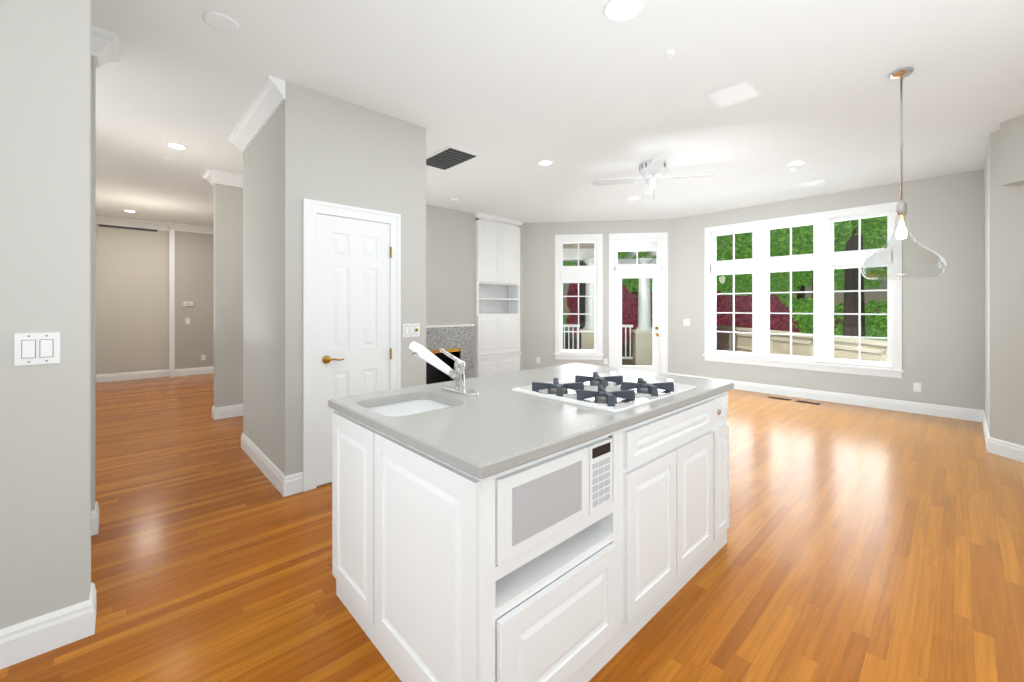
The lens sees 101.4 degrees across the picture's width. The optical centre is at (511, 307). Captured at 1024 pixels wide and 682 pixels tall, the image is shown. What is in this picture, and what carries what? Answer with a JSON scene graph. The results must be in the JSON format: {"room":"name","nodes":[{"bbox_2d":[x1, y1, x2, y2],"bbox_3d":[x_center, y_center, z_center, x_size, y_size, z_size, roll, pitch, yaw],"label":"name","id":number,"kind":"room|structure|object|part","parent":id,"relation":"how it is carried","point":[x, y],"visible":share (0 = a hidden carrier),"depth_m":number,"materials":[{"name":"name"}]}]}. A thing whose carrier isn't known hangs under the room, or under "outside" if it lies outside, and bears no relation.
{"room":"kitchen","nodes":[
{"label":"kitchen","id":0,"kind":"room"},
{"bbox_2d":[0,373,1023,681],"bbox_3d":[-1.261,1.400,4.950,10.300,0.120,12.800,0,0,-43],"label":"floor","id":1,"kind":"structure","parent":0,"point":[872,545],"depth_m":2.18,"materials":[{"name":"brown wood"}]},
{"bbox_2d":[426,324,474,383],"bbox_3d":[-1.229,0.815,6.859,1.300,1.050,0.352,0,0,-43],"label":"fireplace","id":2,"kind":"object","parent":1,"relation":"on","point":[452,338],"visible":0.35,"depth_m":6.97,"materials":[{"name":"stone"}]},
{"bbox_2d":[474,213,522,376],"bbox_3d":[-0.345,-0.135,7.663,1.080,2.949,0.450,0,0,-43],"label":"tall cabinet","id":3,"kind":"object","parent":1,"relation":"on","point":[497,273],"visible":0.75,"depth_m":7.53,"materials":[{"name":"white wood"}]},
{"bbox_2d":[328,385,733,681],"bbox_3d":[0.198,0.903,2.162,1.810,0.874,1.117,0,0,-43],"label":"kitchen island","id":4,"kind":"object","parent":1,"relation":"on","point":[565,523],"depth_m":1.48,"materials":[{"name":"white wood"}]},
{"bbox_2d":[328,363,733,476],"bbox_3d":[0.203,0.446,2.171,1.850,0.040,1.140,0,0,-43],"label":"island countertop","id":5,"kind":"structure","parent":4,"relation":"on","point":[493,429],"depth_m":1.60,"materials":[{"name":"grey stone"}]},
{"bbox_2d":[372,397,447,416],"bbox_3d":[-0.455,0.542,1.873,0.402,0.177,0.404,0,0,-43],"label":"sink","id":6,"kind":"object","parent":5,"relation":"in","point":[410,404],"depth_m":2.07,"materials":[{"name":"white ceramic"}]},
{"bbox_2d":[408,341,479,396],"bbox_3d":[-0.355,0.292,2.032,0.314,0.268,0.270,0,0,-43],"label":"faucet","id":7,"kind":"object","parent":5,"relation":"on","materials":[{"name":"silver metal"}]},
{"bbox_2d":[508,365,699,412],"bbox_3d":[0.486,0.399,2.183,0.780,0.053,0.630,0,0,-43],"label":"cooktop","id":8,"kind":"object","parent":5,"relation":"in","point":[613,389],"depth_m":2.10,"materials":[{"name":"white metal"}]},
{"bbox_2d":[716,397,726,420],"bbox_3d":[1.151,0.560,2.294,0.125,0.114,0.010,0,0,-43],"label":"cabinet knob","id":9,"kind":"object","parent":4,"relation":"attached to","point":[721,402],"depth_m":2.29,"materials":[{"name":"metal"}]},
{"bbox_2d":[767,396,790,400],"bbox_3d":[3.918,1.338,6.142,0.100,0.004,0.280,0,0,-43],"label":"floor vent","id":10,"kind":"object","parent":1,"relation":"in","point":[769,396],"depth_m":6.13,"materials":[{"name":"brown metal"}]},
{"bbox_2d":[795,400,820,404],"bbox_3d":[4.156,1.338,5.886,0.100,0.004,0.280,0,0,-43],"label":"floor vent","id":11,"kind":"object","parent":1,"relation":"in","point":[795,401],"depth_m":5.88,"materials":[{"name":"brown metal"}]},
{"bbox_2d":[0,0,1023,629],"bbox_3d":[-1.340,-0.135,5.013,10.270,2.950,12.600,0,0,-43],"label":"wall","id":12,"kind":"structure","parent":0,"point":[90,290],"depth_m":3.64,"materials":[{"name":"grey paint"}]},
{"bbox_2d":[14,332,59,365],"bbox_3d":[-1.833,0.159,1.621,0.118,0.122,0.010,0,0,-43],"label":"light switch","id":13,"kind":"object","parent":12,"relation":"attached to","point":[35,348],"depth_m":1.62,"materials":[{"name":"white plastic"}]},
{"bbox_2d":[99,224,156,231],"label":"door track","id":14,"kind":"object","parent":12,"relation":"in","point":[101,225],"depth_m":7.71,"materials":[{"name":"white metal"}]},
{"bbox_2d":[185,318,189,323],"bbox_3d":[-6.365,0.270,8.224,0.071,0.115,0.010,0,0,-43],"label":"light switch","id":15,"kind":"object","parent":12,"relation":"attached to","point":[187,320],"depth_m":8.22,"materials":[{"name":"white plastic"}]},
{"bbox_2d":[91,26,284,233],"bbox_3d":[-2.788,-1.545,6.808,6.400,0.130,7.200,0,0,-43],"label":"crown molding","id":16,"kind":"structure","parent":12,"relation":"attached to","point":[266,103],"depth_m":3.46,"materials":[{"name":"white wood"}]},
{"bbox_2d":[183,302,192,305],"bbox_3d":[-6.355,-0.066,8.221,0.150,0.090,0.027,0,0,-43],"label":"thermostat","id":17,"kind":"object","parent":12,"relation":"attached to","point":[184,303],"depth_m":8.21,"materials":[{"name":"white plastic"}]},
{"bbox_2d":[303,198,400,491],"bbox_3d":[-1.238,0.275,3.313,0.772,2.131,0.026,0,0,-43],"label":"door","id":18,"kind":"structure","parent":12,"relation":"attached to","point":[351,292],"depth_m":3.25,"materials":[{"name":"white wood"}]},
{"bbox_3d":[-1.204,0.290,3.312,0.555,1.590,0.056,0,0,-43],"label":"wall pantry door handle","id":19,"kind":"part","parent":12,"relation":"part of","materials":[{"name":"white wood"}]},
{"bbox_2d":[403,323,419,336],"bbox_3d":[-0.876,0.199,3.657,0.161,0.115,0.016,0,0,-43],"label":"light switch","id":20,"kind":"object","parent":12,"relation":"attached to","point":[409,330],"depth_m":3.66,"materials":[{"name":"white plastic"}]},
{"bbox_2d":[0,366,1023,668],"bbox_3d":[-1.313,1.270,4.970,9.850,0.140,11.900,0,0,-43],"label":"baseboard","id":21,"kind":"structure","parent":12,"relation":"attached to","point":[40,634],"depth_m":3.57,"materials":[{"name":"white wood"}]},
{"bbox_2d":[683,319,689,325],"bbox_3d":[3.104,0.270,7.447,0.010,0.115,0.116,0,0,-43],"label":"light switch","id":22,"kind":"object","parent":12,"relation":"attached to","point":[686,322],"depth_m":7.45,"materials":[{"name":"white plastic"}]},
{"bbox_2d":[703,201,903,377],"bbox_3d":[4.229,-0.225,6.357,0.250,2.280,2.530,0,0,-43],"label":"window","id":23,"kind":"structure","parent":12,"relation":"in","point":[824,260],"depth_m":6.11,"materials":[{"name":"white wood"}]},
{"bbox_2d":[913,382,920,391],"bbox_3d":[5.116,1.010,5.290,0.009,0.114,0.070,0,0,-43],"label":"outlet","id":24,"kind":"object","parent":12,"relation":"attached to","point":[916,386],"depth_m":5.29,"materials":[{"name":"white plastic"}]},
{"bbox_2d":[91,0,1023,226],"bbox_3d":[-1.261,-1.685,4.950,10.300,0.150,12.800,0,0,-43],"label":"ceiling","id":25,"kind":"structure","parent":0,"point":[582,95],"depth_m":3.11,"materials":[{"name":"white paint"}]},
{"bbox_2d":[165,142,187,149],"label":"recessed light","id":26,"kind":"object","parent":25,"relation":"in","point":[172,145],"depth_m":4.18,"materials":[{"name":"white"}]},
{"bbox_2d":[203,12,238,32],"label":"recessed light","id":27,"kind":"object","parent":25,"relation":"in","point":[221,22],"depth_m":2.36,"materials":[{"name":"white"}]},
{"bbox_2d":[426,145,480,170],"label":"air vent","id":28,"kind":"object","parent":25,"relation":"in","point":[447,158],"depth_m":4.49,"materials":[{"name":"black metal"}]},
{"bbox_2d":[537,160,552,165],"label":"recessed light","id":29,"kind":"object","parent":25,"relation":"in","point":[543,162],"depth_m":4.66,"materials":[{"name":"white"}]},
{"bbox_2d":[603,0,643,21],"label":"recessed light","id":30,"kind":"object","parent":25,"relation":"in","point":[614,10],"depth_m":2.26,"materials":[{"name":"white"}]},
{"bbox_2d":[592,157,717,194],"bbox_3d":[1.575,-1.410,4.695,0.989,0.400,0.989,0,0,-31],"label":"ceiling fan","id":31,"kind":"object","parent":25,"relation":"attached to","point":[652,171],"visible":1,"depth_m":4.65,"materials":[{"name":"white metal"}]},
{"bbox_2d":[664,50,673,57],"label":"recessed light","id":32,"kind":"object","parent":25,"relation":"in","point":[669,53],"depth_m":2.64,"materials":[{"name":"white"}]},
{"bbox_2d":[705,80,759,107],"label":"air vent","id":33,"kind":"object","parent":25,"relation":"in","point":[741,91],"depth_m":3.15,"materials":[{"name":"white"}]},
{"bbox_2d":[786,160,805,170],"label":"recessed light","id":34,"kind":"object","parent":25,"relation":"in","point":[795,163],"depth_m":4.71,"materials":[{"name":"white"}]},
{"bbox_2d":[801,179,827,187],"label":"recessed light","id":35,"kind":"object","parent":25,"relation":"in","point":[819,182],"depth_m":5.42,"materials":[{"name":"white"}]},
{"bbox_2d":[860,67,946,279],"bbox_3d":[2.668,-0.904,2.871,0.432,1.412,0.432,0,0,-43],"label":"pendant light","id":36,"kind":"object","parent":25,"relation":"hanging from","point":[901,74],"visible":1,"depth_m":2.87,"materials":[{"name":"clear glass"}]},
{"bbox_3d":[2.668,-1.100,2.871,0.124,1.020,0.124,0,0,-43],"label":"stem","id":37,"kind":"part","parent":36,"relation":"part of","materials":[{"name":"silver metal"}]},
{"bbox_3d":[2.668,-0.429,2.871,0.432,0.462,0.432,0,0,-43],"label":"lamp shade","id":38,"kind":"part","parent":36,"relation":"part of","materials":[{"name":"clear glass"}]},
{"bbox_2d":[1000,114,1023,185],"bbox_3d":[4.336,-0.585,2.916,0.160,2.050,1.492,0,0,1],"label":"soffit","id":39,"kind":"structure","parent":25,"relation":"attached to","point":[1012,152],"depth_m":3.58,"materials":[{"name":"grey paint"}]},
{"bbox_2d":[563,242,656,365],"bbox_3d":[1.661,-0.110,9.527,4.889,3.000,4.646,0,0,-43],"label":"porch","id":40,"kind":"object","parent":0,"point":[642,353],"depth_m":9.93,"materials":[{"name":"beige paint"}]},
{"bbox_2d":[563,216,886,348],"bbox_3d":[11.081,-4.197,16.274,27.462,12.205,34.150,0,0,-43],"label":"trees","id":41,"kind":"object","parent":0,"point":[798,276],"depth_m":12.15,"materials":[{"name":"green plant"}]},
{"bbox_2d":[716,325,886,361],"bbox_3d":[6.415,1.008,10.852,0.330,0.865,13.334,0,0,2],"label":"parapet","id":42,"kind":"object","parent":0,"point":[778,344],"depth_m":9.11,"materials":[{"name":"beige paint"}]},
{"label":"outside","id":43,"kind":"structure","parent":0,"visible":0},
{"bbox_2d":[563,332,640,365],"bbox_3d":[5.349,1.400,11.660,12.080,0.080,20.000,0,0,-43],"label":"railing","id":44,"kind":"object","parent":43,"point":[628,361],"depth_m":14.52,"materials":[{"name":"grey wood"}]},
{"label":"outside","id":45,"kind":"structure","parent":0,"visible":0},
{"bbox_2d":[563,315,624,333],"bbox_3d":[11.132,1.560,18.420,100.000,0.160,90.000,0,0,-43],"label":"bush","id":46,"kind":"object","parent":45,"point":[564,321],"depth_m":40.66,"materials":[{"name":"green plant"}]}
]}

